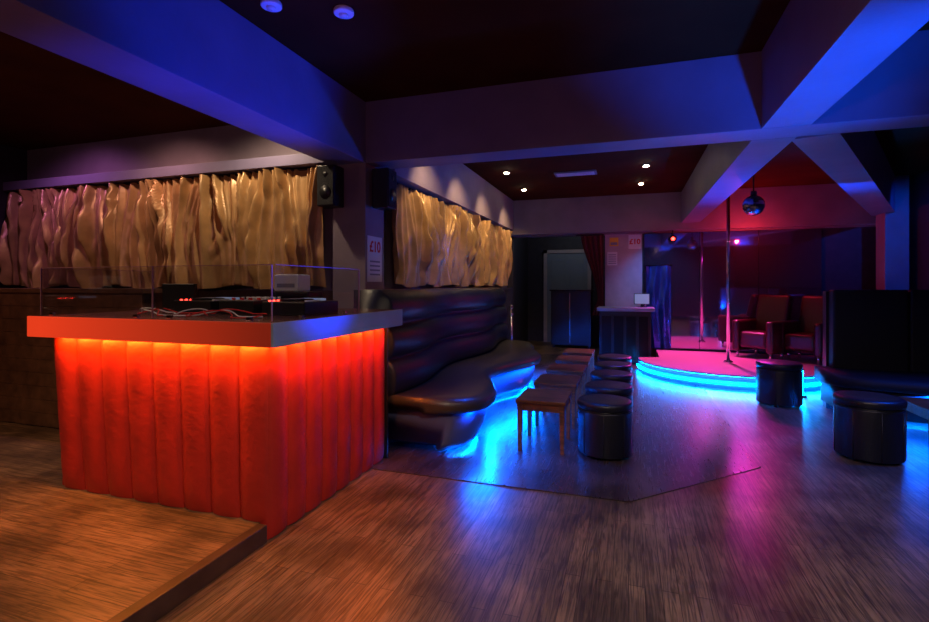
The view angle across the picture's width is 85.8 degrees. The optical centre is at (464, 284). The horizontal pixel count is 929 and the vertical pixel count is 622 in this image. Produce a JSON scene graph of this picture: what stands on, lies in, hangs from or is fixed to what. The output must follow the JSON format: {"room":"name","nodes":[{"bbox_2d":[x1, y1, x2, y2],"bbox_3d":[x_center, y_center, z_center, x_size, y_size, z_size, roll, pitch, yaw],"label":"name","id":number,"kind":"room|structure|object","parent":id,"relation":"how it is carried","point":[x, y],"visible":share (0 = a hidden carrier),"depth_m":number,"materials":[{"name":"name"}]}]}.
{"room":"entertainment venue","nodes":[
{"label":"entertainment venue","id":0,"kind":"room"},
{"bbox_2d":[0,144,26,287],"bbox_3d":[-6.520,-0.100,2.744,0.100,3.100,7.150,0,0,18],"label":"wall","id":1,"kind":"structure","parent":0,"point":[13,161],"depth_m":5.95,"materials":[{"name":"paint"}]},
{"bbox_2d":[27,125,300,179],"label":"wall","id":2,"kind":"structure","parent":0,"point":[216,144],"depth_m":5.49,"materials":[{"name":"grey paint"}]},
{"bbox_2d":[3,153,329,191],"bbox_3d":[-3.307,-1.160,5.321,4.400,0.100,0.250,0,0,18],"label":"beam pelmet","id":3,"kind":"structure","parent":2,"relation":"attached to","point":[301,160],"depth_m":5.10,"materials":[{"name":"white paint"}]},
{"bbox_2d":[0,165,325,288],"bbox_3d":[-3.350,-0.532,5.204,4.290,1.144,0.229,0,0,18],"label":"curtain","id":4,"kind":"object","parent":3,"relation":"hanging from","point":[236,221],"visible":0.98,"depth_m":5.11,"materials":[{"name":"gold fabric"}]},
{"bbox_2d":[310,208,332,289],"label":"wall","id":5,"kind":"structure","parent":0,"point":[327,214],"depth_m":4.80,"materials":[{"name":"grey paint"}]},
{"bbox_2d":[155,290,332,308],"bbox_3d":[-3.293,0.655,5.394,4.380,1.210,0.099,0,0,18],"label":"panel","id":6,"kind":"object","parent":5,"relation":"attached to","point":[328,294],"visible":0.07,"depth_m":5.02,"materials":[{"name":"black"}]},
{"bbox_2d":[384,210,527,340],"bbox_3d":[0.277,-0.150,8.576,0.180,3.000,7.730,0,0,18],"label":"wall","id":7,"kind":"structure","parent":0,"point":[520,244],"depth_m":10.90,"materials":[{"name":"paint"}]},
{"bbox_2d":[503,290,512,339],"bbox_3d":[0.054,0.726,7.333,0.169,1.249,5.230,0,0,18],"label":"panel","id":8,"kind":"object","parent":7,"relation":"attached to","point":[509,293],"visible":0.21,"depth_m":9.43,"materials":[{"name":"paint"}]},
{"bbox_2d":[0,0,928,200],"bbox_3d":[0.118,-1.700,5.013,11.100,0.100,15.600,0,0,18],"label":"ceiling","id":9,"kind":"structure","parent":0,"point":[389,49],"depth_m":3.67,"materials":[{"name":"paint"}]},
{"bbox_2d":[0,0,364,164],"bbox_3d":[-2.144,-1.375,1.229,0.340,0.549,7.000,0,0,18],"label":"beam","id":10,"kind":"structure","parent":9,"relation":"attached to","point":[204,56],"depth_m":2.85,"materials":[{"name":"white paint"}]},
{"bbox_2d":[260,0,281,11],"bbox_3d":[-1.127,-1.627,2.917,0.120,0.045,0.120,0,0,18],"label":"smoke detector","id":11,"kind":"object","parent":9,"relation":"attached to","point":[269,5],"visible":1,"depth_m":2.90,"materials":[{"name":"white plastic"}]},
{"bbox_2d":[333,4,353,18],"bbox_3d":[-0.723,-1.627,2.994,0.120,0.045,0.120,0,0,18],"label":"smoke detector","id":12,"kind":"object","parent":9,"relation":"attached to","point":[341,11],"visible":1,"depth_m":2.97,"materials":[{"name":"white plastic"}]},
{"bbox_2d":[392,164,512,229],"bbox_3d":[0.058,-1.359,7.332,0.180,0.579,5.230,0,0,18],"label":"beam","id":13,"kind":"structure","parent":9,"relation":"attached to","point":[453,184],"depth_m":6.78,"materials":[{"name":"grey paint"}]},
{"bbox_2d":[392,182,512,286],"bbox_3d":[0.140,-0.510,7.295,0.228,1.070,5.050,0,0,18],"label":"curtain","id":14,"kind":"object","parent":13,"relation":"hanging from","point":[436,243],"visible":0.98,"depth_m":6.20,"materials":[{"name":"gold fabric"}]},
{"bbox_2d":[554,170,596,176],"bbox_3d":[1.634,-1.638,7.357,0.600,0.024,0.240,0,0,18],"label":"ceiling vent","id":15,"kind":"object","parent":9,"relation":"in","point":[584,172],"visible":1,"depth_m":7.31,"materials":[{"name":"grey"}]},
{"bbox_2d":[366,30,928,168],"bbox_3d":[2.172,-1.375,3.655,6.350,0.549,0.300,0,0,18],"label":"cross beam","id":16,"kind":"structure","parent":9,"relation":"attached to","point":[712,100],"depth_m":3.84,"materials":[{"name":"white paint"}]},
{"bbox_2d":[510,184,875,235],"bbox_3d":[3.869,-1.315,8.940,6.420,0.669,0.200,0,0,18],"label":"beam","id":17,"kind":"structure","parent":9,"relation":"attached to","point":[820,204],"depth_m":8.89,"materials":[{"name":"grey paint"}]},
{"bbox_2d":[576,234,603,314],"bbox_3d":[2.363,-0.191,9.434,0.510,1.522,0.059,0,0,18],"label":"drape","id":18,"kind":"object","parent":17,"relation":"hanging from","point":[593,244],"visible":0.96,"depth_m":9.39,"materials":[{"name":"red fabric"}]},
{"bbox_2d":[669,230,676,241],"bbox_3d":[3.717,-0.869,8.925,0.130,0.222,0.173,0,0,18],"label":"lamp","id":19,"kind":"object","parent":17,"relation":"hanging from","point":[672,237],"visible":1,"depth_m":8.86,"materials":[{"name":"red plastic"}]},
{"bbox_2d":[681,137,795,222],"bbox_3d":[3.154,-1.375,6.280,0.300,0.549,5.299,0,0,18],"label":"beam","id":20,"kind":"structure","parent":9,"relation":"attached to","point":[722,168],"depth_m":5.38,"materials":[{"name":"white paint"}]},
{"bbox_2d":[742,175,764,215],"bbox_3d":[3.453,-1.240,5.971,0.238,0.820,0.240,0,0,18],"label":"disco ball","id":21,"kind":"object","parent":9,"relation":"hanging from","point":[752,205],"visible":0.9,"depth_m":5.90,"materials":[{"name":"silver metal"}]},
{"bbox_2d":[792,131,894,215],"bbox_3d":[4.613,-1.375,5.801,0.300,0.549,5.882,0,0,44],"label":"diagonal beam","id":22,"kind":"structure","parent":9,"relation":"attached to","point":[857,162],"depth_m":4.96,"materials":[{"name":"white paint"}]},
{"bbox_2d":[762,0,928,128],"bbox_3d":[1.144,-1.375,0.150,0.300,0.549,6.999,0,0,18],"label":"beam","id":23,"kind":"structure","parent":9,"relation":"attached to","point":[817,51],"depth_m":2.57,"materials":[{"name":"white paint"}]},
{"bbox_2d":[155,341,928,621],"bbox_3d":[0.118,1.400,5.013,11.100,0.100,15.600,0,0,18],"label":"floor","id":24,"kind":"structure","parent":0,"point":[814,533],"depth_m":2.53,"materials":[{"name":"brown wood"}]},
{"bbox_2d":[0,421,259,621],"bbox_3d":[-4.046,1.305,1.879,5.140,0.090,7.050,0,0,18],"label":"platform","id":25,"kind":"object","parent":24,"relation":"on","point":[67,554],"depth_m":2.48,"materials":[{"name":"brown wood"}]},
{"bbox_2d":[0,288,161,428],"bbox_3d":[-4.124,0.645,4.626,3.280,1.230,0.180,0,0,18],"label":"wall","id":26,"kind":"structure","parent":25,"relation":"on","point":[28,387],"depth_m":4.45,"materials":[{"name":"brown wood"}]},
{"bbox_2d":[105,523,266,621],"bbox_3d":[-1.868,1.304,0.176,0.060,0.093,5.170,0,0,18],"label":"trim","id":27,"kind":"structure","parent":25,"relation":"attached to","point":[153,606],"depth_m":2.18,"materials":[{"name":"brown wood"}]},
{"bbox_2d":[27,308,401,539],"bbox_3d":[-1.592,0.768,3.514,1.825,1.155,1.515,0,0,18],"label":"booth","id":28,"kind":"object","parent":24,"relation":"on","point":[262,420],"visible":1,"depth_m":2.88,"materials":[{"name":"red fabric"}]},
{"bbox_2d":[162,284,196,310],"bbox_3d":[-2.137,0.090,3.753,0.240,0.200,0.120,0,0,-2],"label":"monitor","id":29,"kind":"object","parent":28,"relation":"on","point":[170,293],"visible":0.65,"depth_m":3.73,"materials":[{"name":"black plastic"}]},
{"bbox_2d":[40,264,359,321],"bbox_3d":[-1.689,0.041,3.274,1.769,0.298,0.880,0,0,18],"label":"glass screen","id":30,"kind":"object","parent":28,"relation":"on","point":[153,271],"visible":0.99,"depth_m":2.86,"materials":[{"name":"clear glass"}]},
{"bbox_2d":[137,307,266,318],"bbox_3d":[-1.657,0.166,3.049,1.156,0.046,0.320,0,0,18],"label":"cables","id":31,"kind":"object","parent":28,"relation":"on","point":[206,312],"visible":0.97,"depth_m":3.06,"materials":[{"name":"red plastic"}]},
{"bbox_2d":[173,297,239,312],"bbox_3d":[-1.769,0.139,3.527,0.320,0.103,0.380,0,0,18],"label":"deck","id":32,"kind":"object","parent":28,"relation":"on","point":[209,303],"visible":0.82,"depth_m":3.36,"materials":[{"name":"black plastic"}]},
{"bbox_2d":[219,296,280,314],"bbox_3d":[-1.427,0.136,3.415,0.280,0.108,0.360,0,0,18],"label":"mixer","id":33,"kind":"object","parent":28,"relation":"on","point":[250,304],"visible":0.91,"depth_m":3.25,"materials":[{"name":"black plastic"}]},
{"bbox_2d":[273,291,322,298],"bbox_3d":[-1.303,0.120,3.890,0.320,0.140,0.220,0,0,18],"label":"amplifier","id":34,"kind":"object","parent":28,"relation":"on","point":[283,294],"visible":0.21,"depth_m":3.81,"materials":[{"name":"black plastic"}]},
{"bbox_2d":[274,274,309,290],"bbox_3d":[-1.347,-0.018,3.913,0.220,0.135,0.163,0,0,18],"label":"receipt printer","id":35,"kind":"object","parent":34,"relation":"on","point":[283,282],"visible":0.97,"depth_m":3.85,"materials":[{"name":"white plastic"}]},
{"bbox_2d":[262,298,337,315],"bbox_3d":[-1.075,0.139,3.299,0.320,0.103,0.380,0,0,18],"label":"deck","id":36,"kind":"object","parent":28,"relation":"on","point":[291,306],"visible":0.98,"depth_m":3.15,"materials":[{"name":"black plastic"}]},
{"bbox_2d":[333,102,383,308],"bbox_3d":[-0.997,-0.150,4.726,0.340,3.000,0.360,0,0,18],"label":"column","id":37,"kind":"structure","parent":24,"relation":"on","point":[352,223],"depth_m":4.55,"materials":[{"name":"grey paint"}]},
{"bbox_2d":[317,164,343,208],"bbox_3d":[-1.198,-0.880,4.496,0.180,0.360,0.198,0,0,18],"label":"wall speaker","id":38,"kind":"object","parent":37,"relation":"attached to","point":[330,178],"visible":1,"depth_m":4.41,"materials":[{"name":"black plastic"}]},
{"bbox_2d":[367,235,381,281],"bbox_3d":[-0.835,-0.240,4.657,0.008,0.420,0.270,0,0,18],"label":"poster","id":39,"kind":"object","parent":37,"relation":"attached to","point":[374,244],"visible":1,"depth_m":4.65,"materials":[{"name":"white paper"}]},
{"bbox_2d":[372,168,396,210],"bbox_3d":[-0.750,-0.880,4.613,0.198,0.360,0.180,0,0,18],"label":"wall speaker","id":40,"kind":"object","parent":37,"relation":"attached to","point":[384,180],"visible":1,"depth_m":4.53,"materials":[{"name":"black plastic"}]},
{"bbox_2d":[372,353,760,501],"bbox_3d":[1.434,1.347,6.406,3.132,0.006,6.532,0,0,18],"label":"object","id":41,"kind":"structure","parent":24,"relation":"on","point":[682,439],"depth_m":4.02,"materials":[{"name":"brown wood"}]},
{"bbox_2d":[354,287,540,449],"bbox_3d":[0.264,0.693,5.970,1.060,1.305,4.290,0,0,18],"label":"banquette","id":42,"kind":"object","parent":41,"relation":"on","point":[450,357],"visible":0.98,"depth_m":4.49,"materials":[{"name":"grey leather"}]},
{"bbox_2d":[509,304,513,339],"bbox_3d":[0.809,0.841,8.627,0.280,1.010,0.280,0,0,18],"label":"post","id":43,"kind":"object","parent":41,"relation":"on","point":[511,306],"visible":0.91,"depth_m":8.61,"materials":[{"name":"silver metal"}]},
{"bbox_2d":[516,388,571,454],"bbox_3d":[0.679,1.136,4.219,0.400,0.420,0.480,0,0,18],"label":"table","id":44,"kind":"object","parent":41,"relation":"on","point":[531,399],"visible":1,"depth_m":4.06,"materials":[{"name":"brown wood"}]},
{"bbox_2d":[534,374,580,428],"bbox_3d":[0.922,1.136,4.928,0.400,0.420,0.480,0,0,18],"label":"table","id":45,"kind":"object","parent":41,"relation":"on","point":[544,381],"visible":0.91,"depth_m":4.76,"materials":[{"name":"brown wood"}]},
{"bbox_2d":[546,363,586,395],"bbox_3d":[1.156,1.136,5.641,0.400,0.420,0.480,0,0,18],"label":"table","id":46,"kind":"object","parent":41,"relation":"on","point":[554,368],"visible":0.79,"depth_m":5.48,"materials":[{"name":"brown wood"}]},
{"bbox_2d":[555,355,590,392],"bbox_3d":[1.389,1.136,6.353,0.400,0.420,0.480,0,0,18],"label":"table","id":47,"kind":"object","parent":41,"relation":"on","point":[562,359],"visible":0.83,"depth_m":6.21,"materials":[{"name":"brown wood"}]},
{"bbox_2d":[563,348,594,379],"bbox_3d":[1.617,1.136,7.047,0.400,0.420,0.480,0,0,18],"label":"table","id":48,"kind":"object","parent":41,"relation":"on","point":[569,351],"visible":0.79,"depth_m":6.88,"materials":[{"name":"brown wood"}]},
{"bbox_2d":[577,394,632,460],"bbox_3d":[1.122,1.124,3.999,0.430,0.444,0.430,0,0,18],"label":"round stool","id":49,"kind":"object","parent":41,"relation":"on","point":[605,421],"visible":1,"depth_m":3.83,"materials":[{"name":"black leather"}]},
{"bbox_2d":[585,380,633,411],"bbox_3d":[1.328,1.124,4.595,0.430,0.444,0.430,0,0,14],"label":"round stool","id":50,"kind":"object","parent":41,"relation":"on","point":[618,388],"visible":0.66,"depth_m":4.47,"materials":[{"name":"black leather"}]},
{"bbox_2d":[590,369,632,393],"bbox_3d":[1.531,1.124,5.213,0.430,0.444,0.430,0,0,-23],"label":"round stool","id":51,"kind":"object","parent":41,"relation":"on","point":[603,374],"visible":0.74,"depth_m":5.09,"materials":[{"name":"black leather"}]},
{"bbox_2d":[594,361,632,372],"bbox_3d":[1.733,1.124,5.830,0.430,0.444,0.430,0,0,30],"label":"round stool","id":52,"kind":"object","parent":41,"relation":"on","point":[614,365],"visible":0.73,"depth_m":5.71,"materials":[{"name":"black leather"}]},
{"bbox_2d":[597,354,631,363],"bbox_3d":[1.936,1.124,6.448,0.430,0.444,0.430,0,0,-7],"label":"round stool","id":53,"kind":"object","parent":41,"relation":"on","point":[602,357],"visible":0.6,"depth_m":6.33,"materials":[{"name":"black leather"}]},
{"bbox_2d":[597,306,654,363],"bbox_3d":[2.828,0.868,8.781,0.940,0.956,0.650,0,0,18],"label":"reception desk","id":54,"kind":"object","parent":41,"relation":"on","point":[625,330],"visible":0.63,"depth_m":8.52,"materials":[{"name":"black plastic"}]},
{"bbox_2d":[634,293,649,306],"bbox_3d":[3.107,0.269,8.768,0.260,0.240,0.140,0,0,12],"label":"screen","id":55,"kind":"object","parent":54,"relation":"on","point":[639,298],"visible":0.99,"depth_m":8.75,"materials":[{"name":"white plastic"}]},
{"bbox_2d":[549,289,593,347],"bbox_3d":[2.343,0.725,10.913,0.910,1.250,0.460,0,0,18],"label":"storage cabinet","id":56,"kind":"object","parent":24,"relation":"on","point":[571,309],"visible":1,"depth_m":10.72,"materials":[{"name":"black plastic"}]},
{"bbox_2d":[637,350,822,390],"bbox_3d":[4.382,1.255,7.384,3.476,0.190,2.416,0,0,18],"label":"stage","id":57,"kind":"object","parent":24,"relation":"on","point":[699,368],"visible":0.66,"depth_m":7.12,"materials":[{"name":"blue"}]},
{"bbox_2d":[723,196,733,362],"bbox_3d":[3.952,-0.245,7.492,0.160,2.810,0.160,0,0,18],"label":"pole","id":58,"kind":"object","parent":57,"relation":"on","point":[727,360],"visible":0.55,"depth_m":7.47,"materials":[{"name":"silver metal"}]},
{"bbox_2d":[732,295,792,358],"bbox_3d":[4.824,0.662,8.030,0.732,0.996,0.660,0,0,-29],"label":"armchair","id":59,"kind":"object","parent":57,"relation":"on","point":[764,331],"visible":0.81,"depth_m":8.00,"materials":[{"name":"red leather"}]},
{"bbox_2d":[780,295,822,364],"bbox_3d":[5.304,0.662,7.662,0.732,0.996,0.660,0,0,-29],"label":"armchair","id":60,"kind":"object","parent":57,"relation":"on","point":[805,334],"visible":0.68,"depth_m":7.69,"materials":[{"name":"red leather"}]},
{"bbox_2d":[755,359,802,406],"bbox_3d":[3.565,1.105,5.671,0.460,0.491,0.460,0,0,-5],"label":"round stool","id":61,"kind":"object","parent":24,"relation":"on","point":[778,382],"visible":1,"depth_m":5.50,"materials":[{"name":"black leather"}]},
{"bbox_2d":[832,390,906,464],"bbox_3d":[3.172,1.105,3.927,0.460,0.491,0.460,0,0,18],"label":"round stool","id":62,"kind":"object","parent":24,"relation":"on","point":[867,426],"visible":1,"depth_m":3.76,"materials":[{"name":"black leather"}]},
{"bbox_2d":[814,290,928,423],"bbox_3d":[4.762,0.700,4.842,2.131,1.300,0.930,0,0,18],"label":"banquette","id":63,"kind":"object","parent":24,"relation":"on","point":[877,341],"visible":0.73,"depth_m":5.19,"materials":[{"name":"black leather"}]},
{"bbox_2d":[876,175,908,289],"bbox_3d":[6.572,-0.150,7.684,0.300,3.000,0.300,0,0,18],"label":"column","id":64,"kind":"structure","parent":24,"relation":"on","point":[892,228],"depth_m":7.55,"materials":[{"name":"grey paint"}]},
{"bbox_2d":[900,397,928,443],"bbox_3d":[3.725,1.140,3.882,0.400,0.420,0.480,0,0,18],"label":"table","id":65,"kind":"object","parent":24,"relation":"on","point":[918,406],"visible":0.44,"depth_m":3.96,"materials":[{"name":"brown wood"}]},
{"bbox_2d":[528,235,604,342],"bbox_3d":[2.653,-0.150,11.811,2.320,3.000,0.100,0,0,18],"label":"wall","id":66,"kind":"structure","parent":0,"point":[536,246],"depth_m":12.03,"materials":[{"name":"paint"}]},
{"bbox_2d":[544,249,590,341],"bbox_3d":[2.422,0.260,11.781,1.100,2.180,0.099,0,0,18],"label":"door","id":67,"kind":"structure","parent":66,"relation":"in","point":[563,269],"depth_m":11.79,"materials":[{"name":"grey"}]},
{"bbox_2d":[507,225,875,356],"bbox_3d":[3.923,-0.150,9.106,6.420,3.000,0.150,0,0,18],"label":"wall","id":68,"kind":"structure","parent":0,"point":[848,252],"depth_m":8.39,"materials":[{"name":"grey paint"}]},
{"bbox_2d":[607,252,616,264],"bbox_3d":[2.777,-0.495,9.396,0.180,0.250,0.011,0,0,18],"label":"notice","id":69,"kind":"object","parent":68,"relation":"attached to","point":[611,256],"visible":1,"depth_m":9.39,"materials":[{"name":"white paper"}]},
{"bbox_2d":[609,237,617,245],"bbox_3d":[2.805,-0.810,9.387,0.160,0.160,0.011,0,0,18],"label":"warning sign","id":70,"kind":"object","parent":68,"relation":"attached to","point":[612,241],"visible":1,"depth_m":9.39,"materials":[{"name":"orange"}]},
{"bbox_2d":[628,235,640,248],"bbox_3d":[3.157,-0.800,9.271,0.220,0.260,0.012,0,0,18],"label":"poster","id":71,"kind":"object","parent":68,"relation":"attached to","point":[634,241],"visible":1,"depth_m":9.27,"materials":[{"name":"white paper"}]},
{"bbox_2d":[644,229,821,353],"bbox_3d":[4.627,0.100,8.778,2.790,2.100,0.031,0,0,18],"label":"mirror","id":72,"kind":"object","parent":68,"relation":"attached to","point":[762,262],"visible":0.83,"depth_m":8.78,"materials":[{"name":"purple"}]},
{"bbox_2d":[645,264,671,348],"bbox_3d":[3.520,0.389,9.064,0.460,1.522,0.056,0,0,18],"label":"drape","id":73,"kind":"object","parent":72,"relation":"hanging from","point":[658,277],"visible":0.84,"depth_m":9.06,"materials":[{"name":"blue fabric"}]},
{"bbox_2d":[909,170,928,289],"bbox_3d":[5.439,-0.100,3.268,0.100,3.100,15.600,0,0,18],"label":"wall","id":74,"kind":"structure","parent":0,"point":[919,183],"depth_m":7.41,"materials":[{"name":"paint"}]}
]}

